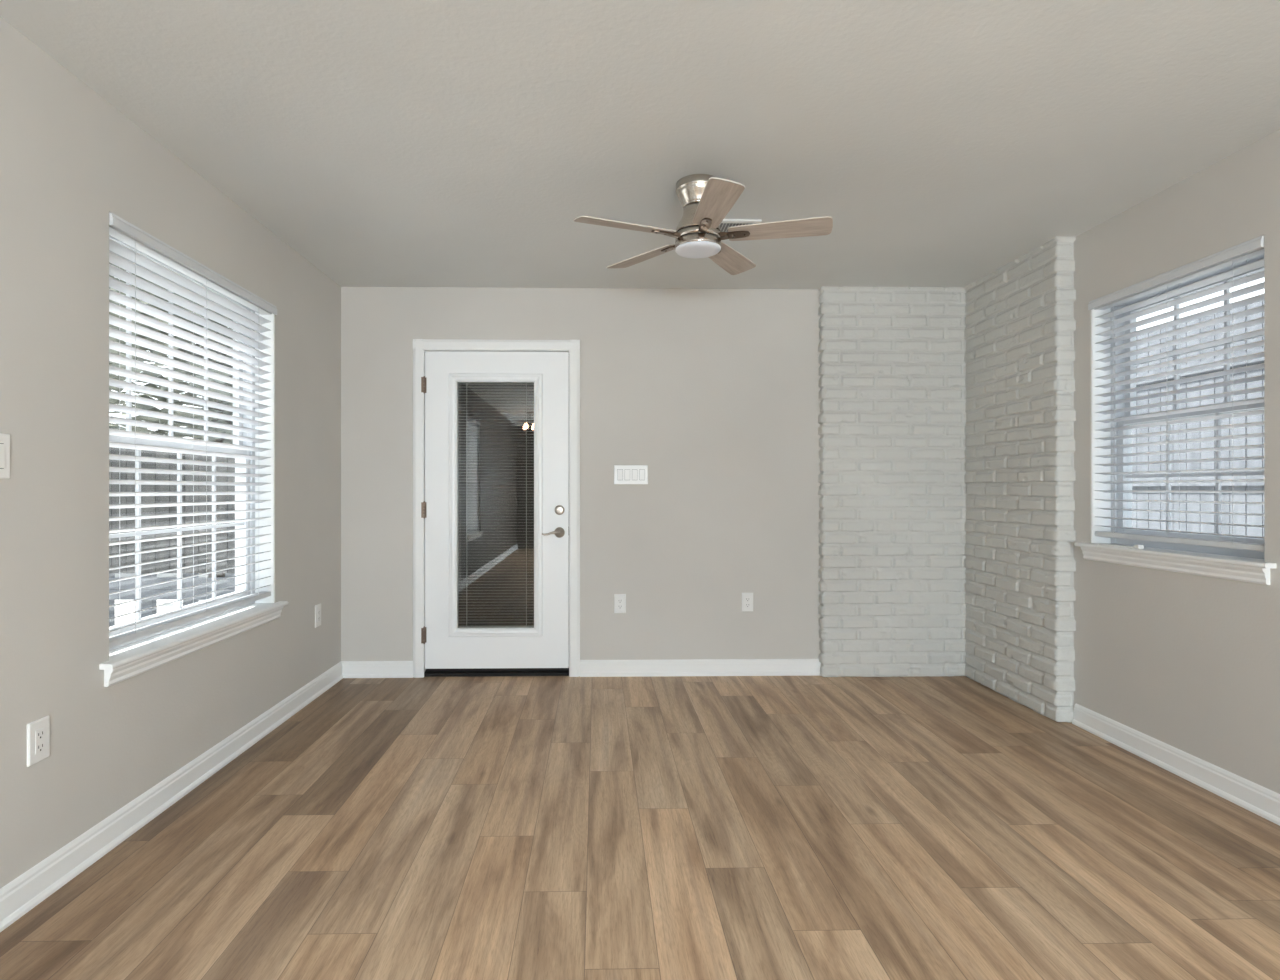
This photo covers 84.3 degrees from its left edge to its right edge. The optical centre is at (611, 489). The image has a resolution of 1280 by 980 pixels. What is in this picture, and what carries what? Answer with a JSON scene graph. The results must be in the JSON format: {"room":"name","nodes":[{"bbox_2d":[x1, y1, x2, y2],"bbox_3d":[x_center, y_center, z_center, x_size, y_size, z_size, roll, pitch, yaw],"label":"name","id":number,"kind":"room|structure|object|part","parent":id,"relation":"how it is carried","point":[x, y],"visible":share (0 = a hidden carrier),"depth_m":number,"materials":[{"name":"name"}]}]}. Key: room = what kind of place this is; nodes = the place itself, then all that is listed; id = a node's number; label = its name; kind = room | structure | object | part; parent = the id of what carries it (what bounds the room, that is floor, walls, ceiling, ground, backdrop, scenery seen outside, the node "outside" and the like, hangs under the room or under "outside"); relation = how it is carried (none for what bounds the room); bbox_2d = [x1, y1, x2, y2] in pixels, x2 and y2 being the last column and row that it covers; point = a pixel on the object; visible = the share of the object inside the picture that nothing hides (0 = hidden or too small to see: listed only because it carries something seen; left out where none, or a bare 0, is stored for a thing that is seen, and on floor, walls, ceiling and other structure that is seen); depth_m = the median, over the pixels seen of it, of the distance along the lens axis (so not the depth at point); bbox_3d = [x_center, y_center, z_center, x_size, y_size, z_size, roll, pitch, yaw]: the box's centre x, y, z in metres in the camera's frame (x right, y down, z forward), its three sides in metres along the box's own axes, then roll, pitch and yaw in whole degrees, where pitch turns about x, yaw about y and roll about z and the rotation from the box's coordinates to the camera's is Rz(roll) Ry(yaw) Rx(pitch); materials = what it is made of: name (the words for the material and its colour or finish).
{"room":"empty living room","nodes":[
{"label":"empty living room","id":0,"kind":"room"},
{"bbox_2d":[0,16,340,888],"bbox_3d":[-1.744,-0.050,2.576,0.180,2.440,4.025,0,0,-1],"label":"wall","id":1,"kind":"structure","parent":0,"point":[70,159],"depth_m":2.23,"materials":[{"name":"paint"}]},
{"bbox_2d":[0,433,9,478],"bbox_3d":[-1.633,-0.091,1.878,0.012,0.121,0.080,0,0,-1],"label":"light switch","id":2,"kind":"object","parent":1,"relation":"attached to","point":[4,438],"visible":1,"depth_m":1.90,"materials":[{"name":"white plastic"}]},
{"bbox_2d":[27,715,49,766],"bbox_3d":[-1.638,0.717,2.019,0.009,0.120,0.076,0,0,-1],"label":"electrical outlet","id":3,"kind":"object","parent":1,"relation":"attached to","point":[38,731],"visible":1,"depth_m":2.01,"materials":[{"name":"white plastic"}]},
{"bbox_2d":[35,727,44,754],"bbox_3d":[-1.635,0.717,2.019,0.003,0.067,0.033,0,0,-1],"label":"receptacle","id":4,"kind":"object","parent":3,"relation":"attached to","point":[39,731],"depth_m":2.02,"materials":[{"name":"white plastic"}]},
{"bbox_2d":[99,235,288,686],"bbox_3d":[-1.730,-0.138,2.914,0.223,1.555,1.292,0,0,-1],"label":"window","id":5,"kind":"structure","parent":1,"relation":"in","point":[126,662],"depth_m":3.17,"materials":[{"name":"white plastic"}]},
{"bbox_3d":[-1.817,-0.519,2.908,0.030,0.722,1.122,0,0,-1],"label":"sash","id":6,"kind":"part","parent":5,"relation":"part of","materials":[{"name":"white plastic"}]},
{"bbox_3d":[-1.782,0.164,2.908,0.030,0.722,1.122,0,0,-1],"label":"sash","id":7,"kind":"part","parent":5,"relation":"part of","materials":[{"name":"white plastic"}]},
{"bbox_2d":[109,213,276,647],"bbox_3d":[-1.690,-0.193,2.914,0.077,1.436,1.192,0,0,-1],"label":"window blind","id":8,"kind":"object","parent":5,"relation":"attached to","point":[120,229],"visible":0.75,"depth_m":2.78,"materials":[{"name":"white plastic"}]},
{"bbox_3d":[-1.691,-0.185,2.465,0.055,1.380,0.002,0,0,-1],"label":"ladder cord","id":9,"kind":"part","parent":8,"relation":"part of","materials":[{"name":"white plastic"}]},
{"bbox_3d":[-1.700,0.513,2.910,0.050,0.024,1.176,0,0,-1],"label":"rail","id":10,"kind":"part","parent":8,"relation":"part of","materials":[{"name":"white plastic"}]},
{"bbox_3d":[-1.701,-0.185,2.915,0.055,1.380,0.002,0,0,-1],"label":"ladder cord","id":11,"kind":"part","parent":8,"relation":"part of","materials":[{"name":"white fabric"}]},
{"bbox_3d":[-1.710,-0.185,3.365,0.055,1.380,0.002,0,0,-1],"label":"ladder cord","id":12,"kind":"part","parent":8,"relation":"part of","materials":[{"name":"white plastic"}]},
{"bbox_3d":[-1.687,0.569,2.915,0.137,0.018,1.292,0,0,-1],"label":"sill","id":13,"kind":"part","parent":5,"relation":"part of","materials":[{"name":"white paint"}]},
{"bbox_2d":[315,603,320,627],"bbox_3d":[-1.681,0.718,4.041,0.009,0.125,0.078,0,0,-1],"label":"electrical outlet","id":14,"kind":"object","parent":1,"relation":"attached to","point":[317,607],"visible":1,"depth_m":4.02,"materials":[{"name":"white plastic"}]},
{"bbox_2d":[458,383,533,625],"bbox_3d":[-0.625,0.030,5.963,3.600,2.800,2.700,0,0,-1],"label":"glass pane","id":15,"kind":"structure","parent":0,"point":[489,557],"depth_m":7.20,"materials":[{"name":"glass"}]},
{"bbox_2d":[341,287,820,660],"bbox_3d":[0.305,-0.050,4.542,4.000,2.440,0.180,0,0,-1],"label":"wall","id":16,"kind":"structure","parent":0,"point":[714,391],"depth_m":4.45,"materials":[{"name":"paint"}]},
{"bbox_2d":[341,661,412,677],"bbox_3d":[-1.468,1.119,4.404,0.450,0.101,0.022,0,0,-1],"label":"baseboard","id":17,"kind":"structure","parent":16,"relation":"attached to","point":[350,669],"depth_m":4.40,"materials":[{"name":"white paint"}]},
{"bbox_2d":[413,339,579,677],"bbox_3d":[-0.724,0.114,4.496,1.042,2.112,0.229,0,0,-1],"label":"door","id":18,"kind":"structure","parent":16,"relation":"in","point":[550,646],"depth_m":4.43,"materials":[{"name":"white paint"}]},
{"bbox_2d":[458,382,533,627],"bbox_3d":[-0.731,0.097,4.456,0.481,1.549,0.017,0,0,-1],"label":"mini blind","id":19,"kind":"object","parent":18,"relation":"attached to","point":[520,626],"depth_m":4.45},
{"bbox_3d":[-0.731,0.096,4.447,0.589,1.655,0.052,0,0,-1],"label":"lite frame","id":20,"kind":"part","parent":18,"relation":"part of","materials":[{"name":"white paint"}]},
{"bbox_3d":[-0.383,0.269,4.399,0.111,0.029,0.020,0,0,-1],"label":"lever","id":21,"kind":"part","parent":18,"relation":"part of","materials":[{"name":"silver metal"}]},
{"bbox_3d":[-0.330,0.267,4.421,0.066,0.066,0.047,0,0,-1],"label":"handle","id":22,"kind":"part","parent":18,"relation":"part of","materials":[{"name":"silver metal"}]},
{"bbox_2d":[614,594,625,612],"bbox_3d":[0.051,0.715,4.443,0.074,0.120,0.009,0,0,-1],"label":"electrical outlet","id":23,"kind":"object","parent":16,"relation":"attached to","point":[619,599],"visible":1,"depth_m":4.44,"materials":[{"name":"white plastic"}]},
{"bbox_2d":[617,598,622,608],"bbox_3d":[0.051,0.715,4.440,0.033,0.067,0.003,0,0,-1],"label":"receptacle","id":24,"kind":"object","parent":23,"relation":"attached to","point":[619,600],"depth_m":4.44,"materials":[{"name":"white plastic"}]},
{"bbox_2d":[614,465,647,483],"bbox_3d":[0.119,-0.097,4.442,0.208,0.113,0.012,0,0,-1],"label":"light switch","id":25,"kind":"object","parent":16,"relation":"attached to","point":[623,474],"visible":1,"depth_m":4.44,"materials":[{"name":"white plastic"}]},
{"bbox_2d":[580,659,820,676],"bbox_3d":[0.559,1.119,4.447,1.520,0.101,0.022,0,0,-1],"label":"baseboard","id":26,"kind":"structure","parent":16,"relation":"attached to","point":[664,667],"depth_m":4.44,"materials":[{"name":"white paint"}]},
{"bbox_2d":[742,593,752,610],"bbox_3d":[0.857,0.708,4.460,0.072,0.118,0.009,0,0,-1],"label":"electrical outlet","id":27,"kind":"object","parent":16,"relation":"attached to","point":[747,598],"visible":1,"depth_m":4.46,"materials":[{"name":"white plastic"}]},
{"bbox_2d":[745,597,749,606],"bbox_3d":[0.857,0.708,4.457,0.033,0.067,0.003,0,0,-1],"label":"receptacle","id":28,"kind":"object","parent":27,"relation":"attached to","point":[747,599],"depth_m":4.46,"materials":[{"name":"white plastic"}]},
{"bbox_2d":[0,676,1279,979],"bbox_3d":[0.408,1.170,-0.369,4.000,0.001,9.645,0,0,-1],"label":"floor","id":29,"kind":"structure","parent":0,"point":[486,827],"depth_m":2.31,"materials":[{"name":"wood"}]},
{"bbox_2d":[0,0,1279,289],"bbox_3d":[0.408,-1.340,-0.369,4.360,0.140,10.005,0,0,-1],"label":"ceiling","id":30,"kind":"structure","parent":0,"point":[387,143],"depth_m":2.41,"materials":[{"name":"paint"}]},
{"bbox_2d":[573,174,832,274],"bbox_3d":[0.363,-1.125,2.889,1.036,0.288,1.004,0,0,-1],"label":"ceiling fan","id":31,"kind":"object","parent":30,"relation":"hanging from","point":[706,200],"visible":1,"depth_m":2.84,"materials":[{"name":"silver metal"}]},
{"bbox_3d":[0.051,-1.047,2.796,0.409,0.006,0.128,0,12,-22],"label":"blade","id":32,"kind":"part","parent":31,"relation":"part of","materials":[{"name":"brown wood"}]},
{"bbox_3d":[0.143,-1.047,3.172,0.128,0.006,0.409,-16,10,-39],"label":"blade","id":33,"kind":"part","parent":31,"relation":"part of","materials":[{"name":"brown wood"}]},
{"bbox_3d":[0.380,-1.047,2.591,0.128,0.006,0.409,12,-1,-4],"label":"blade","id":34,"kind":"part","parent":31,"relation":"part of","materials":[{"name":"brown wood"}]},
{"bbox_3d":[0.529,-1.047,3.200,0.128,0.006,0.409,-14,-7,31],"label":"blade","id":35,"kind":"part","parent":31,"relation":"part of","materials":[{"name":"brown wood"}]},
{"bbox_3d":[0.676,-1.047,2.841,0.409,0.006,0.128,0,-12,14],"label":"blade","id":36,"kind":"part","parent":31,"relation":"part of","materials":[{"name":"brown wood"}]},
{"bbox_2d":[720,219,761,231],"bbox_3d":[0.534,-1.263,3.412,0.332,0.013,0.210,0,0,-1],"label":"ceiling vent","id":37,"kind":"object","parent":30,"relation":"in","point":[725,223],"visible":0.19,"depth_m":3.33,"materials":[{"name":"white plastic"}]},
{"bbox_2d":[818,287,966,676],"bbox_3d":[1.766,-0.050,4.446,0.920,2.440,0.075,0,0,-1],"label":"brick wall","id":38,"kind":"structure","parent":0,"point":[892,490],"depth_m":4.42,"materials":[{"name":"white brick"}]},
{"bbox_2d":[963,237,1075,722],"bbox_3d":[2.264,-0.050,3.993,0.106,2.440,0.912,0,0,-1],"label":"brick wall","id":39,"kind":"structure","parent":0,"point":[1020,476],"depth_m":3.82,"materials":[{"name":"white brick"}]},
{"bbox_2d":[1073,129,1279,793],"bbox_3d":[2.497,-0.050,-0.325,0.180,2.440,10.005,0,0,-1],"label":"wall","id":40,"kind":"structure","parent":0,"point":[1190,663],"depth_m":2.86,"materials":[{"name":"paint"}]},
{"bbox_2d":[1074,235,1275,584],"bbox_3d":[2.406,-0.290,2.994,0.223,1.259,0.995,0,0,-1],"label":"window","id":41,"kind":"structure","parent":40,"relation":"in","point":[1251,569],"depth_m":3.16,"materials":[{"name":"white plastic"}]},
{"bbox_2d":[1099,543,1143,548],"bbox_3d":[2.314,0.250,3.214,0.026,0.018,0.250,0,0,-1],"label":"bracket","id":42,"kind":"object","parent":41,"relation":"on","point":[1124,546],"visible":1,"depth_m":3.17,"materials":[{"name":"white plastic"}]},
{"bbox_3d":[2.363,0.268,2.993,0.137,0.018,0.995,0,0,-1],"label":"sill","id":43,"kind":"part","parent":41,"relation":"part of","materials":[{"name":"white paint"}]},
{"bbox_2d":[1088,236,1263,551],"bbox_3d":[2.366,-0.346,2.992,0.077,1.140,0.895,0,0,-1],"label":"window blind","id":44,"kind":"object","parent":41,"relation":"attached to","point":[1254,247],"visible":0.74,"depth_m":2.92,"materials":[{"name":"white plastic"}]},
{"bbox_3d":[2.370,-0.338,3.301,0.055,1.084,0.002,0,0,-1],"label":"ladder cord","id":45,"kind":"part","parent":44,"relation":"part of","materials":[{"name":"white fabric"}]},
{"bbox_3d":[2.377,-0.338,2.991,0.055,1.084,0.002,0,0,-1],"label":"ladder cord","id":46,"kind":"part","parent":44,"relation":"part of","materials":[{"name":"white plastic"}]},
{"bbox_3d":[2.377,0.212,2.988,0.050,0.024,0.879,0,0,-1],"label":"rail","id":47,"kind":"part","parent":44,"relation":"part of","materials":[{"name":"white plastic"}]},
{"bbox_3d":[2.384,-0.338,2.681,0.055,1.084,0.002,0,0,-1],"label":"ladder cord","id":48,"kind":"part","parent":44,"relation":"part of","materials":[{"name":"white fabric"}]},
{"bbox_3d":[2.475,-0.331,2.990,0.085,1.179,0.895,0,0,-1],"label":"frame","id":49,"kind":"part","parent":41,"relation":"part of","materials":[{"name":"white plastic"}]},
{"bbox_3d":[2.458,-0.063,2.990,0.030,0.574,0.825,0,0,-1],"label":"sash","id":50,"kind":"part","parent":41,"relation":"part of","materials":[{"name":"white plastic"}]},
{"bbox_3d":[2.493,-0.598,2.990,0.030,0.574,0.825,0,0,-1],"label":"sash","id":51,"kind":"part","parent":41,"relation":"part of","materials":[{"name":"white plastic"}]},
{"bbox_2d":[1072,703,1279,825],"bbox_3d":[2.406,1.119,-0.806,0.022,0.101,8.688,0,0,-1],"label":"baseboard","id":52,"kind":"structure","parent":40,"relation":"attached to","point":[1264,802],"depth_m":2.87,"materials":[{"name":"white paint"}]},
{"bbox_3d":[-1.639,-0.050,-2.425,0.180,2.440,5.980,0,0,-1],"label":"wall","id":53,"kind":"structure","parent":0,"visible":0},
{"bbox_2d":[0,661,342,931],"bbox_3d":[-1.581,1.119,-0.411,0.022,0.101,9.645,0,0,-1],"label":"baseboard","id":54,"kind":"structure","parent":53,"relation":"attached to","point":[25,892],"depth_m":2.44,"materials":[{"name":"white paint"}]},
{"label":"outside","id":55,"kind":"structure","parent":0,"visible":0},
{"bbox_2d":[115,573,207,624],"bbox_3d":[0.000,1.420,0.000,60.000,0.100,60.000,0,0,-1],"label":"ground","id":56,"kind":"structure","parent":55,"point":[129,607],"depth_m":8.30,"materials":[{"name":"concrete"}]},
{"bbox_2d":[109,263,164,430],"bbox_3d":[-9.850,-2.290,12.393,3.642,7.326,4.919,0,0,-1],"label":"tree","id":57,"kind":"object","parent":56,"relation":"on","point":[117,426],"visible":0.02,"depth_m":12.72,"materials":[{"name":"green plant"}]},
{"bbox_2d":[109,262,232,576],"bbox_3d":[-5.799,-1.693,10.466,3.437,6.133,4.475,0,0,-1],"label":"tree","id":58,"kind":"object","parent":56,"relation":"on","point":[140,406],"visible":0.04,"depth_m":9.31,"materials":[{"name":"green plant"}]},
{"bbox_3d":[-5.799,-2.057,10.466,3.437,5.405,4.475,0,0,-1],"label":"crown","id":59,"kind":"part","parent":58,"relation":"part of","materials":[{"name":"green plant"}]},
{"bbox_2d":[109,447,234,626],"bbox_3d":[-4.960,0.456,6.937,5.174,1.828,0.120,0,0,-1],"label":"fence","id":60,"kind":"object","parent":56,"relation":"on","point":[121,585],"visible":0.18,"depth_m":6.91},
{"bbox_3d":[-4.982,0.570,6.957,0.110,1.600,0.080,0,0,-1],"label":"post","id":61,"kind":"part","parent":60,"relation":"part of","materials":[{"name":"white"}]},
{"bbox_3d":[-4.572,0.570,6.965,0.110,1.600,0.080,0,0,-1],"label":"post","id":62,"kind":"part","parent":60,"relation":"part of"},
{"bbox_3d":[-4.162,0.570,6.974,0.110,1.600,0.080,0,0,-1],"label":"post","id":63,"kind":"part","parent":60,"relation":"part of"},
{"bbox_3d":[-3.752,0.570,6.983,0.110,1.600,0.080,0,0,-1],"label":"post","id":64,"kind":"part","parent":60,"relation":"part of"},
{"bbox_2d":[1132,300,1263,558],"bbox_3d":[4.963,-0.054,5.612,0.059,2.848,13.014,0,0,-1],"label":"fence","id":65,"kind":"object","parent":56,"relation":"on","point":[1225,486],"visible":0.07,"depth_m":5.94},
{"bbox_3d":[4.953,-0.080,5.605,0.040,0.090,13.000,0,0,-1],"label":"rail","id":66,"kind":"part","parent":65,"relation":"part of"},
{"bbox_3d":[4.953,-1.030,5.605,0.040,0.090,13.000,0,0,-1],"label":"rail","id":67,"kind":"part","parent":65,"relation":"part of","materials":[{"name":"grey wood"}]}
]}

